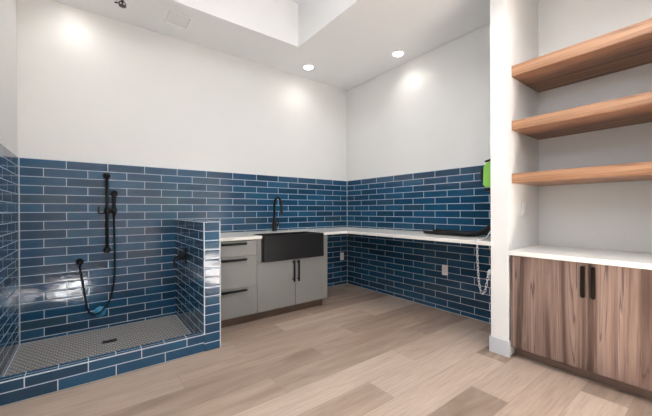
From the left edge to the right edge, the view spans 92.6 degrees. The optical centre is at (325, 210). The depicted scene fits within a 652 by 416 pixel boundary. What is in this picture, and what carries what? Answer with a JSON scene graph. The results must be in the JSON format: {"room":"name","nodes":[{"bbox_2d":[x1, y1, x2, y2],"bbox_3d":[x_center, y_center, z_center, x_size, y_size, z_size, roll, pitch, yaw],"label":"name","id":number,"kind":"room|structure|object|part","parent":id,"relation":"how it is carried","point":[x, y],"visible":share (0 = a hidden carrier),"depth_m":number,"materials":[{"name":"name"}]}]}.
{"room":"pet washing room","nodes":[
{"label":"pet washing room","id":0,"kind":"room"},
{"bbox_2d":[0,0,19,376],"bbox_3d":[-0.856,-0.378,0.216,0.133,3.162,6.440,0,0,-37],"label":"wall","id":1,"kind":"structure","parent":0,"point":[9,159],"depth_m":2.41,"materials":[{"name":"tile"}]},
{"bbox_2d":[17,0,346,343],"bbox_3d":[-1.211,-0.380,3.922,4.040,3.162,0.136,0,0,-37],"label":"wall","id":2,"kind":"structure","parent":0,"point":[180,129],"depth_m":3.27,"materials":[{"name":"paint"}]},
{"bbox_2d":[76,259,83,265],"bbox_3d":[-2.332,0.486,2.949,0.060,0.060,0.060,0,0,-37],"label":"outlet","id":3,"kind":"object","parent":2,"relation":"attached to","point":[79,262],"visible":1,"depth_m":2.96,"materials":[{"name":"black metal"}]},
{"bbox_2d":[94,306,106,316],"bbox_3d":[-2.214,0.989,3.056,0.100,0.100,0.030,0,0,-37],"label":"disc","id":4,"kind":"object","parent":2,"relation":"attached to","point":[98,309],"visible":0.82,"depth_m":3.05,"materials":[{"name":"blue rubber"}]},
{"bbox_2d":[98,173,116,252],"bbox_3d":[-2.147,0.020,3.054,0.152,0.802,0.118,0,0,-37],"label":"shower rail","id":5,"kind":"object","parent":2,"relation":"attached to","point":[107,211],"visible":1,"depth_m":3.04,"materials":[{"name":"black metal"}]},
{"bbox_2d":[79,191,117,315],"bbox_3d":[-2.192,0.406,3.006,0.312,1.205,0.051,0,0,-22],"label":"shower","id":6,"kind":"object","parent":5,"relation":"hanging from","point":[114,194],"visible":1,"depth_m":3.05,"materials":[{"name":"black metal"}]},
{"bbox_3d":[-2.081,-0.050,3.058,0.038,0.210,0.038,0,0,-37],"label":"handle","id":7,"kind":"part","parent":6,"relation":"part of","materials":[{"name":"black metal"}]},
{"bbox_3d":[-2.146,0.020,3.052,0.025,0.780,0.025,0,0,-37],"label":"rail","id":8,"kind":"part","parent":5,"relation":"part of","materials":[{"name":"black metal"}]},
{"bbox_2d":[340,252,343,259],"bbox_3d":[0.256,0.724,4.954,0.074,0.120,0.008,0,0,-37],"label":"power outlet","id":9,"kind":"object","parent":2,"relation":"attached to","point":[342,253],"visible":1,"depth_m":4.96,"materials":[{"name":"white plastic"}]},
{"bbox_2d":[175,219,220,351],"bbox_3d":[-1.299,0.638,3.086,0.139,1.088,1.094,0,0,-37],"label":"wall","id":10,"kind":"structure","parent":0,"point":[197,282],"depth_m":2.72,"materials":[{"name":"tile"}]},
{"bbox_2d":[173,248,186,267],"bbox_3d":[-1.454,0.463,3.084,0.111,0.190,0.141,0,0,-37],"label":"shower valve","id":11,"kind":"object","parent":10,"relation":"attached to","point":[183,256],"visible":1,"depth_m":3.07,"materials":[{"name":"black metal"}]},
{"bbox_3d":[-1.473,0.498,3.070,0.063,0.119,0.028,0,0,-37],"label":"lever","id":12,"kind":"part","parent":11,"relation":"part of","materials":[{"name":"black metal"}]},
{"bbox_3d":[-1.414,0.453,3.115,0.010,0.170,0.141,0,0,-37],"label":"plate","id":13,"kind":"part","parent":11,"relation":"part of","materials":[{"name":"black metal"}]},
{"bbox_2d":[53,0,489,89],"bbox_3d":[0.699,-2.228,1.405,4.040,0.565,6.440,0,0,-37],"label":"ceiling","id":14,"kind":"structure","parent":0,"point":[348,44],"depth_m":3.41,"materials":[{"name":"paint"}]},
{"bbox_2d":[115,0,126,7],"bbox_3d":[-1.876,-1.906,2.849,0.095,0.062,0.077,0,0,-37],"label":"sprinkler","id":15,"kind":"object","parent":14,"relation":"attached to","point":[122,5],"visible":1,"depth_m":2.85,"materials":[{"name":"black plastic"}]},
{"bbox_2d":[164,11,192,29],"bbox_3d":[-1.503,-1.935,3.173,0.220,0.008,0.244,0,0,-37],"label":"ceiling vent","id":16,"kind":"object","parent":14,"relation":"in","point":[174,19],"visible":1,"depth_m":3.17,"materials":[{"name":"white plastic"}]},
{"bbox_3d":[-1.503,-1.938,3.173,0.180,0.001,0.204,0,0,-37],"label":"plate","id":17,"kind":"part","parent":16,"relation":"part of","materials":[{"name":"white plastic"}]},
{"bbox_2d":[303,64,313,69],"bbox_3d":[-0.237,-1.939,4.211,0.156,0.011,0.156,0,0,-37],"label":"recessed light","id":18,"kind":"object","parent":14,"relation":"in","point":[307,66],"visible":1,"depth_m":4.20,"materials":[{"name":"white plastic"}]},
{"bbox_2d":[392,50,403,56],"bbox_3d":[0.892,-1.943,3.858,0.156,0.011,0.156,0,0,-37],"label":"recessed light","id":19,"kind":"object","parent":14,"relation":"in","point":[398,53],"visible":1,"depth_m":3.84,"materials":[{"name":"white"}]},
{"bbox_2d":[0,284,651,415],"bbox_3d":[0.712,1.226,1.408,4.040,0.100,6.440,0,0,-37],"label":"floor","id":20,"kind":"structure","parent":0,"point":[361,351],"depth_m":2.21,"materials":[{"name":"wood"}]},
{"bbox_2d":[3,315,190,376],"bbox_3d":[-1.875,1.173,2.701,1.250,0.023,1.004,0,0,-37],"label":"shower pan","id":21,"kind":"object","parent":20,"relation":"on","point":[29,356],"visible":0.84,"depth_m":2.73,"materials":[{"name":"tile"}]},
{"bbox_2d":[102,338,117,343],"bbox_3d":[-1.923,1.159,2.770,0.110,0.006,0.070,0,0,-37],"label":"shower drain","id":22,"kind":"object","parent":21,"relation":"on","point":[111,340],"visible":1,"depth_m":2.76,"materials":[{"name":"black metal"}]},
{"bbox_2d":[0,331,203,406],"bbox_3d":[-1.545,1.111,2.266,1.249,0.145,0.090,0,0,-37],"label":"shower curb","id":23,"kind":"object","parent":20,"relation":"on","point":[26,385],"visible":1,"depth_m":2.16,"materials":[{"name":"blue tile"}]},
{"bbox_2d":[220,239,256,327],"bbox_3d":[-1.138,0.741,3.408,0.503,0.880,0.776,0,0,-37],"label":"base cabinet","id":24,"kind":"object","parent":20,"relation":"on","point":[238,259],"visible":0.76,"depth_m":3.17,"materials":[{"name":"grey laminate"}]},
{"bbox_3d":[-0.917,0.809,3.115,0.260,0.021,0.043,0,0,-37],"label":"handle","id":25,"kind":"part","parent":24,"relation":"part of","materials":[{"name":"black metal"}]},
{"bbox_3d":[-0.919,0.497,3.115,0.260,0.021,0.043,0,0,-37],"label":"handle","id":26,"kind":"part","parent":24,"relation":"part of","materials":[{"name":"black metal"}]},
{"bbox_3d":[-0.919,0.336,3.115,0.260,0.021,0.043,0,0,-37],"label":"handle","id":27,"kind":"part","parent":24,"relation":"part of","materials":[{"name":"black metal"}]},
{"bbox_3d":[-0.929,0.623,3.146,0.484,0.314,0.020,0,0,-37],"label":"drawer","id":28,"kind":"part","parent":24,"relation":"part of","materials":[{"name":"grey laminate"}]},
{"bbox_3d":[-0.930,0.386,3.146,0.484,0.152,0.020,0,0,-37],"label":"drawer","id":29,"kind":"part","parent":24,"relation":"part of","materials":[{"name":"grey laminate"}]},
{"bbox_3d":[-0.928,0.932,3.146,0.484,0.295,0.020,0,0,-37],"label":"drawer","id":30,"kind":"part","parent":24,"relation":"part of","materials":[{"name":"grey laminate"}]},
{"bbox_2d":[220,227,492,245],"bbox_3d":[0.161,0.279,3.271,2.410,0.033,2.571,0,0,-37],"label":"countertop","id":31,"kind":"structure","parent":24,"relation":"on","point":[419,235],"depth_m":3.42,"materials":[{"name":"white stone"}]},
{"bbox_2d":[272,197,282,230],"bbox_3d":[-0.600,0.041,4.008,0.115,0.446,0.244,0,0,-37],"label":"faucet","id":32,"kind":"object","parent":31,"relation":"on","point":[275,225],"visible":0.99,"depth_m":4.04,"materials":[{"name":"black metal"}]},
{"bbox_3d":[-0.618,-0.054,3.990,0.029,0.257,0.213,0,0,-37],"label":"spout","id":33,"kind":"part","parent":32,"relation":"part of","materials":[{"name":"black metal"}]},
{"bbox_2d":[253,231,323,261],"bbox_3d":[-0.459,0.406,3.678,0.795,0.276,0.403,0,0,-37],"label":"sink","id":34,"kind":"object","parent":31,"relation":"in","point":[280,246],"visible":0.79,"depth_m":3.50,"materials":[{"name":"black stone"}]},
{"bbox_2d":[423,222,490,235],"bbox_3d":[1.412,0.149,3.263,0.300,0.216,0.783,0,0,-37],"label":"tray","id":35,"kind":"object","parent":31,"relation":"on","point":[487,229],"visible":0.77,"depth_m":3.16,"materials":[{"name":"black plastic"}]},
{"bbox_2d":[476,231,490,294],"bbox_3d":[1.477,0.423,2.791,0.110,0.570,0.482,0,0,44],"label":"chain","id":36,"kind":"object","parent":31,"relation":"hanging from","point":[489,270],"visible":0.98,"depth_m":2.65,"materials":[{"name":"metal"}]},
{"bbox_2d":[254,235,327,319],"bbox_3d":[-0.563,0.738,3.846,0.938,0.880,0.776,0,0,-37],"label":"base cabinet","id":37,"kind":"object","parent":20,"relation":"on","point":[284,286],"visible":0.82,"depth_m":3.53,"materials":[{"name":"grey laminate"}]},
{"bbox_3d":[-0.545,0.815,3.438,0.472,0.526,0.020,0,0,-37],"label":"door","id":38,"kind":"part","parent":37,"relation":"part of","materials":[{"name":"grey laminate"}]},
{"bbox_3d":[-0.361,0.683,3.539,0.021,0.240,0.043,0,0,-37],"label":"handle","id":39,"kind":"part","parent":37,"relation":"part of","materials":[{"name":"black metal"}]},
{"bbox_3d":[-0.314,0.683,3.576,0.021,0.240,0.043,0,0,-37],"label":"handle","id":40,"kind":"part","parent":37,"relation":"part of","materials":[{"name":"black metal"}]},
{"bbox_3d":[-0.178,0.813,3.718,0.444,0.526,0.020,0,0,-37],"label":"door","id":41,"kind":"part","parent":37,"relation":"part of","materials":[{"name":"grey laminate"}]},
{"bbox_3d":[-0.210,0.687,4.142,0.016,0.780,0.733,0,0,-37],"label":"panel","id":42,"kind":"part","parent":37,"relation":"part of","materials":[{"name":"grey laminate"}]},
{"bbox_2d":[511,255,651,399],"bbox_3d":[2.019,0.760,2.294,0.643,0.818,0.971,0,0,-37],"label":"base cabinet","id":43,"kind":"object","parent":20,"relation":"on","point":[587,320],"visible":0.98,"depth_m":2.12,"materials":[{"name":"brown wood"}]},
{"bbox_3d":[1.638,0.721,2.299,0.020,0.728,0.466,0,0,-37],"label":"door","id":44,"kind":"part","parent":43,"relation":"part of","materials":[{"name":"brown wood"}]},
{"bbox_2d":[507,245,651,269],"bbox_3d":[2.006,0.332,2.293,0.661,0.035,0.983,0,0,-37],"label":"countertop","id":45,"kind":"structure","parent":43,"relation":"on","point":[641,260],"depth_m":2.24,"materials":[{"name":"stone"}]},
{"bbox_3d":[1.750,0.484,2.124,0.012,0.220,0.027,0,0,-37],"label":"handle","id":46,"kind":"part","parent":43,"relation":"part of","materials":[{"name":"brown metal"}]},
{"bbox_3d":[1.784,0.484,2.080,0.012,0.220,0.027,0,0,-37],"label":"handle","id":47,"kind":"part","parent":43,"relation":"part of","materials":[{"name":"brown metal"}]},
{"bbox_3d":[1.927,0.720,1.919,0.020,0.728,0.483,0,0,-37],"label":"door","id":48,"kind":"part","parent":43,"relation":"part of","materials":[{"name":"brown wood"}]},
{"bbox_2d":[347,0,651,323],"bbox_3d":[2.267,-0.392,2.596,0.136,3.162,6.440,0,0,-37],"label":"wall","id":49,"kind":"structure","parent":0,"point":[418,130],"depth_m":3.47,"materials":[{"name":"paint"}]},
{"bbox_2d":[442,265,447,275],"bbox_3d":[1.390,0.693,3.643,0.008,0.120,0.074,0,0,-37],"label":"power outlet","id":50,"kind":"object","parent":49,"relation":"attached to","point":[444,267],"visible":1,"depth_m":3.63,"materials":[{"name":"white plastic"}]},
{"bbox_2d":[511,18,651,92],"bbox_3d":[2.036,-1.136,2.318,0.575,0.088,0.983,0,0,-37],"label":"floating shelf","id":51,"kind":"object","parent":49,"relation":"attached to","point":[628,47],"visible":1,"depth_m":2.29,"materials":[{"name":"brown wood"}]},
{"bbox_2d":[512,91,651,139],"bbox_3d":[2.037,-0.695,2.318,0.575,0.077,0.983,0,0,-37],"label":"floating shelf","id":52,"kind":"object","parent":49,"relation":"attached to","point":[633,109],"visible":1,"depth_m":2.26,"materials":[{"name":"brown wood"}]},
{"bbox_2d":[512,161,651,185],"bbox_3d":[2.039,-0.265,2.319,0.575,0.078,0.983,0,0,-37],"label":"floating shelf","id":53,"kind":"object","parent":49,"relation":"attached to","point":[640,171],"visible":1,"depth_m":2.21,"materials":[{"name":"brown wood"}]},
{"bbox_2d":[490,0,538,354],"bbox_3d":[1.675,-0.390,2.745,0.652,3.122,0.135,0,0,-37],"label":"wall","id":54,"kind":"structure","parent":0,"point":[513,23],"depth_m":2.57,"materials":[{"name":"paint"}]},
{"bbox_2d":[480,159,490,191],"bbox_3d":[1.510,-0.330,2.826,0.100,0.322,0.191,0,0,-37],"label":"holder","id":55,"kind":"object","parent":54,"relation":"attached to","point":[485,173],"visible":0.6,"depth_m":2.82,"materials":[{"name":"plastic"}]},
{"bbox_2d":[489,335,510,357],"bbox_3d":[1.672,1.107,2.741,0.655,0.128,0.159,0,0,-37],"label":"baseboard","id":56,"kind":"structure","parent":54,"relation":"attached to","point":[496,345],"depth_m":2.53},
{"bbox_2d":[522,202,525,215],"bbox_3d":[1.699,-0.019,2.672,0.074,0.120,0.010,0,0,-37],"label":"wall switch","id":57,"kind":"object","parent":54,"relation":"attached to","point":[523,203],"visible":1,"depth_m":2.67,"materials":[{"name":"white plastic"}]}
]}

